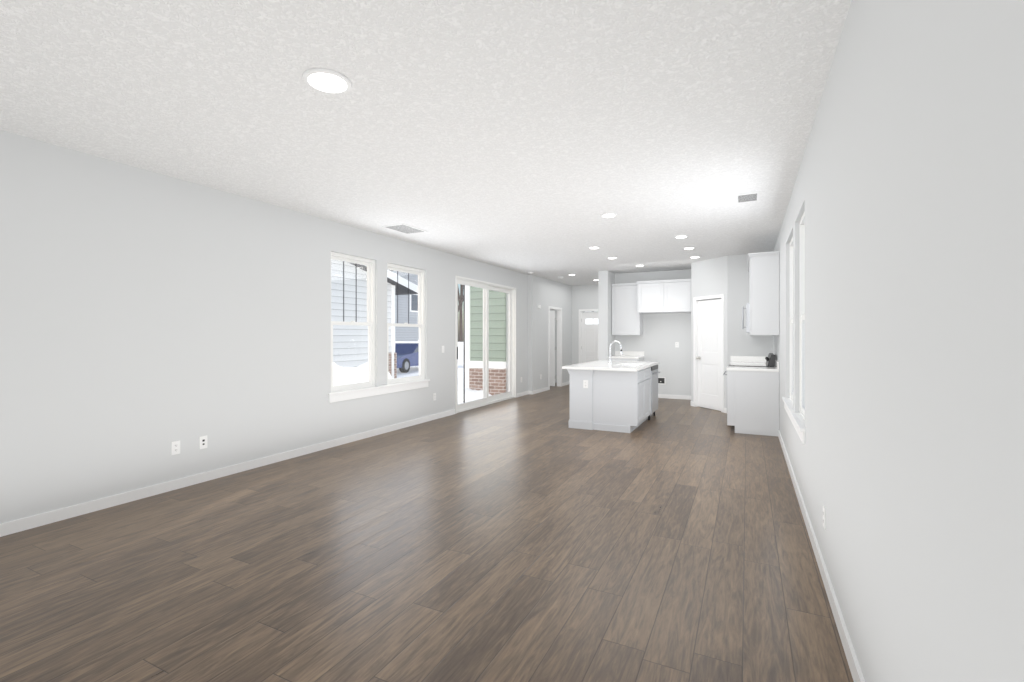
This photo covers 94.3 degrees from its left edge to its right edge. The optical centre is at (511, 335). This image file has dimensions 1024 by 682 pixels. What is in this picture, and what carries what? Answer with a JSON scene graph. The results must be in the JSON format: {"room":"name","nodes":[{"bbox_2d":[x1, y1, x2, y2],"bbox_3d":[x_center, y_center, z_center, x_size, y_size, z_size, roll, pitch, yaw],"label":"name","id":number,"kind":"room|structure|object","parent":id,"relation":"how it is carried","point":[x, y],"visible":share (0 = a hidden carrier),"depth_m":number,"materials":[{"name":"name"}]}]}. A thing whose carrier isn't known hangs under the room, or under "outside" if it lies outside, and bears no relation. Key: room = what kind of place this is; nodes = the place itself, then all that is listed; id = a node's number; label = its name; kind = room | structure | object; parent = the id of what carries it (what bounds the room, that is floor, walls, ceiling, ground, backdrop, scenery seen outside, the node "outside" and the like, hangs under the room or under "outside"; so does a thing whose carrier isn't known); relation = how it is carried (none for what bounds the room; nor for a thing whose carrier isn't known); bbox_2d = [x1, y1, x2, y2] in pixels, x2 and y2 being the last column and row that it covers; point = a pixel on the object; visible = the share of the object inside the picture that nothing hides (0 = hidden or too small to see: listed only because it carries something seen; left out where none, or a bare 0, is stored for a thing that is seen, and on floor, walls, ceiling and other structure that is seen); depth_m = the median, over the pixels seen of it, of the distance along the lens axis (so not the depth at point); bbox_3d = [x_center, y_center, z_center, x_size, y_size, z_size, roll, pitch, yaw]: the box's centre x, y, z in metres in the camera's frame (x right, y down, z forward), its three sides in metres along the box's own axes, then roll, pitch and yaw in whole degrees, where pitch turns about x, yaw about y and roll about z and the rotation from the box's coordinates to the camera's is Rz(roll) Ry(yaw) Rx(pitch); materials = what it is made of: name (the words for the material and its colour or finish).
{"room":"living room","nodes":[
{"label":"living room","id":0,"kind":"room"},
{"bbox_2d":[0,130,571,523],"bbox_3d":[-1.595,-0.015,7.150,0.250,2.780,14.700,0,0,26],"label":"wall","id":1,"kind":"structure","parent":0,"point":[147,317],"depth_m":4.21,"materials":[{"name":"white paint"}]},
{"bbox_2d":[171,440,179,454],"bbox_3d":[-3.002,1.005,4.242,0.008,0.117,0.072,0,0,26],"label":"electrical outlet","id":2,"kind":"object","parent":1,"relation":"attached to","point":[175,447],"visible":1,"depth_m":4.24,"materials":[{"name":"white plastic"}]},
{"bbox_2d":[199,435,206,448],"bbox_3d":[-2.896,1.005,4.458,0.007,0.117,0.072,0,0,26],"label":"outlet","id":3,"kind":"object","parent":1,"relation":"attached to","point":[202,442],"visible":1,"depth_m":4.45,"materials":[{"name":"white plastic"}]},
{"bbox_2d":[0,409,454,536],"bbox_3d":[-2.879,1.333,4.486,0.014,0.085,8.485,0,0,26],"label":"baseboard","id":4,"kind":"structure","parent":1,"relation":"attached to","point":[26,523],"depth_m":4.26,"materials":[{"name":"white wood"}]},
{"bbox_2d":[331,252,374,391],"bbox_3d":[-2.113,-0.155,6.223,0.095,1.760,0.810,0,0,26],"label":"window","id":5,"kind":"structure","parent":1,"relation":"in","point":[370,279],"depth_m":6.37,"materials":[{"name":"white plastic"}]},
{"bbox_2d":[328,379,429,402],"bbox_3d":[-1.795,0.765,6.697,0.075,0.120,2.041,0,0,26],"label":"window sill","id":6,"kind":"structure","parent":1,"relation":"attached to","point":[337,396],"depth_m":6.50,"materials":[{"name":"white wood"}]},
{"bbox_2d":[387,263,424,384],"bbox_3d":[-1.636,-0.155,7.187,0.095,1.760,0.921,0,0,26],"label":"window","id":7,"kind":"structure","parent":1,"relation":"in","point":[420,300],"depth_m":7.37,"materials":[{"name":"white plastic"}]},
{"bbox_2d":[455,276,515,413],"bbox_3d":[-0.514,0.165,9.438,0.158,2.420,2.430,0,0,26],"label":"door frame","id":8,"kind":"structure","parent":1,"relation":"attached to","point":[487,398],"depth_m":9.41,"materials":[{"name":"white plastic"}]},
{"bbox_2d":[517,391,531,396],"bbox_3d":[0.254,1.333,10.796,0.030,0.085,0.625,0,0,26],"label":"baseboard","id":9,"kind":"structure","parent":1,"relation":"attached to","point":[525,392],"depth_m":10.84,"materials":[{"name":"white wood"}]},
{"bbox_2d":[532,387,547,393],"bbox_3d":[0.689,1.333,11.479,0.024,0.085,1.014,0,0,26],"label":"baseboard","id":10,"kind":"structure","parent":1,"relation":"attached to","point":[546,388],"depth_m":11.39,"materials":[{"name":"white"}]},
{"bbox_2d":[550,311,556,385],"bbox_3d":[0.812,0.356,12.890,0.783,2.022,0.164,0,0,26],"label":"hall door","id":11,"kind":"structure","parent":1,"relation":"in","point":[553,348],"depth_m":12.76,"materials":[{"name":"white paint"}]},
{"bbox_2d":[548,306,561,389],"bbox_3d":[1.080,0.321,12.392,0.134,2.108,0.946,0,0,26],"label":"door frame","id":12,"kind":"structure","parent":1,"relation":"attached to","point":[559,346],"depth_m":12.74,"materials":[{"name":"white wood"}]},
{"bbox_2d":[0,0,851,285],"bbox_3d":[0.183,-1.465,6.269,6.320,0.120,14.700,0,0,26],"label":"ceiling","id":13,"kind":"structure","parent":0,"point":[538,138],"depth_m":2.96,"materials":[{"name":"paint"}]},
{"bbox_2d":[302,68,351,93],"bbox_3d":[-1.018,-1.398,2.624,0.256,0.013,0.256,0,0,26],"label":"recessed light","id":14,"kind":"object","parent":13,"relation":"in","point":[327,81],"visible":0.98,"depth_m":2.60,"materials":[{"name":"white plastic"}]},
{"bbox_2d":[382,223,426,233],"bbox_3d":[-1.409,-1.400,6.265,0.350,0.009,0.500,0,0,26],"label":"ceiling vent","id":15,"kind":"object","parent":13,"relation":"in","point":[405,228],"visible":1,"depth_m":6.22,"materials":[{"name":"white metal"}]},
{"bbox_2d":[588,246,599,248],"bbox_3d":[1.314,-1.398,7.584,0.196,0.013,0.196,0,0,26],"label":"recessed light","id":16,"kind":"object","parent":13,"relation":"in","point":[594,247],"visible":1,"depth_m":7.54,"materials":[{"name":"white plastic"}]},
{"bbox_2d":[600,213,616,217],"bbox_3d":[1.130,-1.398,5.544,0.196,0.013,0.196,0,0,26],"label":"recessed light","id":17,"kind":"object","parent":13,"relation":"in","point":[607,215],"visible":1,"depth_m":5.52,"materials":[{"name":"white"}]},
{"bbox_2d":[674,235,687,237],"bbox_3d":[2.404,-1.398,6.743,0.196,0.013,0.196,0,0,26],"label":"recessed light","id":18,"kind":"object","parent":13,"relation":"in","point":[681,236],"visible":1,"depth_m":6.70,"materials":[{"name":"white plastic"}]},
{"bbox_2d":[735,192,759,202],"bbox_3d":[2.398,-1.400,4.838,0.220,0.009,0.320,0,0,26],"label":"ceiling vent","id":19,"kind":"object","parent":13,"relation":"in","point":[747,197],"visible":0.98,"depth_m":4.82,"materials":[{"name":"white metal"}]},
{"bbox_2d":[0,383,853,681],"bbox_3d":[0.183,1.425,6.269,6.320,0.100,14.700,0,0,26],"label":"floor","id":20,"kind":"structure","parent":0,"point":[528,539],"depth_m":2.80,"materials":[{"name":"brown wood"}]},
{"bbox_2d":[567,365,659,432],"bbox_3d":[1.695,0.936,7.610,1.070,0.878,1.776,0,0,26],"label":"kitchen island","id":21,"kind":"object","parent":20,"relation":"on","point":[615,396],"depth_m":6.89,"materials":[{"name":"white paint"}]},
{"bbox_2d":[582,361,621,364],"bbox_3d":[1.607,0.479,7.551,1.094,0.036,0.720,0,0,26],"label":"island countertop","id":22,"kind":"structure","parent":21,"relation":"on","point":[592,362],"depth_m":7.75,"materials":[{"name":"white stone"}]},
{"bbox_2d":[562,365,645,372],"bbox_3d":[1.339,0.479,7.009,1.094,0.036,0.490,0,0,26],"label":"island countertop","id":23,"kind":"structure","parent":21,"relation":"on","point":[625,368],"depth_m":6.93,"materials":[{"name":"white stone"}]},
{"bbox_2d":[622,361,657,364],"bbox_3d":[1.916,0.479,8.174,1.094,0.036,0.670,0,0,26],"label":"island countertop","id":24,"kind":"structure","parent":21,"relation":"on","point":[623,362],"depth_m":7.84,"materials":[{"name":"white stone"}]},
{"bbox_2d":[608,351,643,360],"bbox_3d":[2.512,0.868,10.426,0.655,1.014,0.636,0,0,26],"label":"countertop","id":25,"kind":"structure","parent":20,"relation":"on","point":[632,356],"depth_m":10.30,"materials":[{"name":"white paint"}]},
{"bbox_2d":[723,353,774,426],"bbox_3d":[3.675,0.830,7.389,0.696,1.090,0.757,0,0,26],"label":"range","id":26,"kind":"object","parent":20,"relation":"on","point":[770,360],"visible":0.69,"depth_m":7.11,"materials":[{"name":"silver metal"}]},
{"bbox_2d":[727,368,778,435],"bbox_3d":[3.443,0.936,6.803,0.642,0.878,0.486,0,0,26],"label":"base cabinet","id":27,"kind":"object","parent":20,"relation":"on","point":[752,399],"depth_m":6.58,"materials":[{"name":"white paint"}]},
{"bbox_2d":[727,366,778,371],"bbox_3d":[3.438,0.479,6.802,0.650,0.036,0.492,0,0,26],"label":"countertop","id":28,"kind":"structure","parent":27,"relation":"on","point":[752,369],"depth_m":6.56,"materials":[{"name":"white stone"}]},
{"bbox_2d":[743,366,774,367],"bbox_3d":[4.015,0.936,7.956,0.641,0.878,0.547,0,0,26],"label":"base cabinet","id":29,"kind":"object","parent":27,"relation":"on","point":[743,366],"depth_m":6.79,"materials":[{"name":"white paint"}]},
{"bbox_2d":[731,360,758,362],"bbox_3d":[4.011,0.479,7.958,0.650,0.036,0.547,0,0,26],"label":"countertop","id":30,"kind":"structure","parent":29,"relation":"on","point":[732,361],"depth_m":8.18,"materials":[{"name":"white stone"}]},
{"bbox_2d":[506,293,507,391],"bbox_3d":[-0.372,-0.015,10.952,0.930,2.780,0.100,0,0,26],"label":"wall","id":31,"kind":"structure","parent":0,"point":[506,341],"depth_m":10.76,"materials":[{"name":"white paint"}]},
{"bbox_2d":[465,285,505,394],"bbox_3d":[0.181,-0.275,12.542,1.010,3.900,3.760,0,0,26],"label":"cladding","id":32,"kind":"object","parent":31,"relation":"attached to","point":[492,327],"depth_m":10.91,"materials":[{"name":"green"}]},
{"bbox_2d":[550,285,597,382],"bbox_3d":[1.968,-0.015,13.504,3.100,2.780,0.150,0,0,26],"label":"wall","id":33,"kind":"structure","parent":0,"point":[584,296],"depth_m":13.47,"materials":[{"name":"white paint"}]},
{"bbox_2d":[579,309,597,362],"bbox_3d":[2.386,0.321,13.289,1.036,2.108,0.164,0,0,26],"label":"door frame","id":34,"kind":"structure","parent":33,"relation":"attached to","point":[585,310],"depth_m":13.42,"materials":[{"name":"white wood"}]},
{"bbox_2d":[581,312,597,362],"bbox_3d":[2.368,0.356,13.253,0.913,2.022,0.135,0,0,26],"label":"front door","id":35,"kind":"structure","parent":33,"relation":"in","point":[589,336],"depth_m":13.38,"materials":[{"name":"white paint"}]},
{"bbox_2d":[598,270,613,360],"bbox_3d":[2.116,-0.015,10.613,0.210,2.780,0.600,0,0,26],"label":"wall","id":36,"kind":"structure","parent":0,"point":[605,279],"depth_m":10.36,"materials":[{"name":"white paint"}]},
{"bbox_2d":[614,269,720,395],"bbox_3d":[3.678,-0.015,10.275,3.310,2.780,0.120,0,0,26],"label":"wall","id":37,"kind":"structure","parent":0,"point":[660,337],"depth_m":10.36,"materials":[{"name":"white paint"}]},
{"bbox_2d":[611,283,642,334],"bbox_3d":[2.565,-0.555,10.556,0.615,1.109,0.355,0,0,26],"label":"upper cabinet","id":38,"kind":"object","parent":37,"relation":"attached to","point":[632,303],"depth_m":10.41,"materials":[{"name":"white paint"}]},
{"bbox_2d":[635,280,666,314],"bbox_3d":[3.052,-0.792,10.164,0.602,0.634,0.625,0,0,26],"label":"upper cabinet","id":39,"kind":"object","parent":37,"relation":"attached to","point":[650,298],"depth_m":9.90,"materials":[{"name":"white paint"}]},
{"bbox_2d":[658,377,665,384],"bbox_3d":[3.257,0.995,10.405,0.200,0.160,0.020,0,0,26],"label":"outlet box","id":40,"kind":"object","parent":37,"relation":"attached to","point":[661,380],"visible":0.73,"depth_m":10.40,"materials":[{"name":"white"}]},
{"bbox_2d":[658,394,690,399],"bbox_3d":[3.420,1.333,10.328,1.080,0.085,0.014,0,0,26],"label":"baseboard","id":41,"kind":"structure","parent":37,"relation":"attached to","point":[686,397],"depth_m":10.27,"materials":[{"name":"white"}]},
{"bbox_2d":[667,279,690,312],"bbox_3d":[3.482,-0.792,9.951,0.604,0.634,0.625,0,0,26],"label":"upper cabinet","id":42,"kind":"object","parent":37,"relation":"attached to","point":[678,290],"depth_m":9.65,"materials":[{"name":"white paint"}]},
{"bbox_2d":[691,254,772,407],"bbox_3d":[4.169,-0.015,9.080,1.370,2.780,1.585,0,0,26],"label":"wall","id":43,"kind":"structure","parent":0,"point":[727,277],"depth_m":8.36,"materials":[{"name":"white paint"}]},
{"bbox_2d":[693,294,723,412],"bbox_3d":[3.690,0.321,8.838,0.114,2.108,0.786,0,0,-19],"label":"door frame","id":44,"kind":"structure","parent":43,"relation":"attached to","point":[695,349],"depth_m":9.14,"materials":[{"name":"white wood"}]},
{"bbox_2d":[696,299,720,410],"bbox_3d":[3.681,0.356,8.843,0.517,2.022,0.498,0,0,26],"label":"pantry door","id":45,"kind":"structure","parent":43,"relation":"in","point":[709,354],"depth_m":8.85,"materials":[{"name":"white paint"}]},
{"bbox_2d":[731,356,767,362],"bbox_3d":[4.119,0.411,8.199,0.630,0.100,0.020,0,0,26],"label":"backsplash","id":46,"kind":"structure","parent":43,"relation":"attached to","point":[761,359],"depth_m":8.18,"materials":[{"name":"white stone"}]},
{"bbox_2d":[773,0,1023,681],"bbox_3d":[2.471,-0.015,3.937,0.150,2.780,12.550,0,0,26],"label":"wall","id":47,"kind":"structure","parent":0,"point":[906,459],"depth_m":1.22,"materials":[{"name":"white paint"}]},
{"bbox_2d":[748,251,778,334],"bbox_3d":[3.582,-0.555,6.758,0.355,1.109,0.570,0,0,26],"label":"upper cabinet","id":48,"kind":"object","parent":47,"relation":"attached to","point":[763,268],"depth_m":6.50,"materials":[{"name":"white paint"}]},
{"bbox_2d":[742,303,749,332],"bbox_3d":[3.803,-0.260,7.325,0.449,0.440,0.761,0,0,26],"label":"microwave","id":49,"kind":"object","parent":48,"relation":"attached to","point":[747,308],"visible":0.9,"depth_m":7.05,"materials":[{"name":"silver metal"}]},
{"bbox_2d":[790,237,792,401],"bbox_3d":[2.957,-0.155,4.913,0.095,1.760,0.921,0,0,26],"label":"window","id":50,"kind":"structure","parent":47,"relation":"in","point":[791,319],"depth_m":5.30,"materials":[{"name":"white plastic"}]},
{"bbox_2d":[782,397,804,443],"bbox_3d":[2.664,0.765,4.490,0.075,0.120,2.041,0,0,26],"label":"window sill","id":51,"kind":"structure","parent":47,"relation":"attached to","point":[797,420],"depth_m":4.12,"materials":[{"name":"white wood"}]},
{"bbox_2d":[800,211,804,419],"bbox_3d":[2.480,-0.155,3.950,0.095,1.760,0.810,0,0,26],"label":"window","id":52,"kind":"structure","parent":47,"relation":"in","point":[802,316],"depth_m":4.28,"materials":[{"name":"white plastic"}]},
{"bbox_2d":[778,430,864,681],"bbox_3d":[1.655,1.333,2.472,0.014,0.085,8.900,0,0,26],"label":"baseboard","id":53,"kind":"structure","parent":47,"relation":"attached to","point":[856,673],"depth_m":2.45,"materials":[{"name":"white wood"}]},
{"bbox_2d":[823,505,825,529],"bbox_3d":[1.759,1.025,2.678,0.008,0.117,0.072,0,0,26],"label":"electrical outlet","id":54,"kind":"object","parent":47,"relation":"attached to","point":[824,517],"visible":1,"depth_m":2.65,"materials":[{"name":"white plastic"}]},
{"label":"outside","id":55,"kind":"structure","parent":0,"visible":0},
{"bbox_2d":[397,365,462,388],"bbox_3d":[-6.453,1.775,31.090,150.000,0.200,130.000,0,0,26],"label":"snow","id":56,"kind":"object","parent":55,"point":[416,370],"depth_m":20.80,"materials":[{"name":"white snow"}]},
{"bbox_2d":[333,362,391,385],"bbox_3d":[-3.449,0.948,7.147,3.030,1.447,4.150,0,0,26],"label":"snow drift","id":57,"kind":"object","parent":56,"relation":"on","point":[340,378],"depth_m":6.91,"materials":[{"name":"white snow"}]},
{"bbox_2d":[331,260,417,378],"bbox_3d":[-9.918,-0.650,11.661,9.730,4.650,12.300,0,0,26],"label":"neighbor house","id":58,"kind":"structure","parent":56,"relation":"on","point":[352,313],"depth_m":12.93,"materials":[{"name":"grey"}]},
{"bbox_2d":[390,270,418,340],"bbox_3d":[-12.531,-2.385,41.352,10.600,8.120,9.800,0,0,26],"label":"house","id":59,"kind":"structure","parent":56,"relation":"on","point":[405,337],"depth_m":38.35,"materials":[{"name":"grey"}]},
{"bbox_2d":[395,343,418,372],"bbox_3d":[-5.161,1.025,22.891,1.830,1.300,4.550,0,0,16],"label":"car","id":60,"kind":"object","parent":56,"relation":"on","point":[402,360],"depth_m":21.92,"materials":[{"name":"blue metal"}]},
{"bbox_2d":[395,340,462,364],"bbox_3d":[-11.400,0.975,31.308,27.060,1.400,0.120,0,0,26],"label":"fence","id":61,"kind":"object","parent":56,"relation":"on","point":[460,361],"depth_m":27.15,"materials":[{"name":"white"}]},
{"bbox_2d":[458,298,462,341],"bbox_3d":[-2.650,-2.515,31.303,5.497,8.379,4.625,0,0,26],"label":"tree","id":62,"kind":"object","parent":56,"relation":"on","point":[460,303],"depth_m":30.61,"materials":[{"name":"brown plant"}]},
{"bbox_2d":[458,284,462,341],"bbox_3d":[-4.184,-2.958,34.578,3.144,9.267,3.509,0,0,26],"label":"tree","id":63,"kind":"object","parent":56,"relation":"on","point":[461,317],"depth_m":34.66,"materials":[{"name":"brown plant"}]},
{"bbox_3d":[-2.017,1.540,10.154,3.130,0.270,2.510,0,0,26],"label":"patio slab","id":64,"kind":"object","parent":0,"visible":0},
{"bbox_2d":[458,388,491,403],"bbox_3d":[-1.763,1.237,10.045,2.280,0.354,2.440,0,0,26],"label":"patio","id":65,"kind":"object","parent":64,"relation":"on","point":[472,395],"depth_m":9.69,"materials":[{"name":"white concrete"}]}
]}

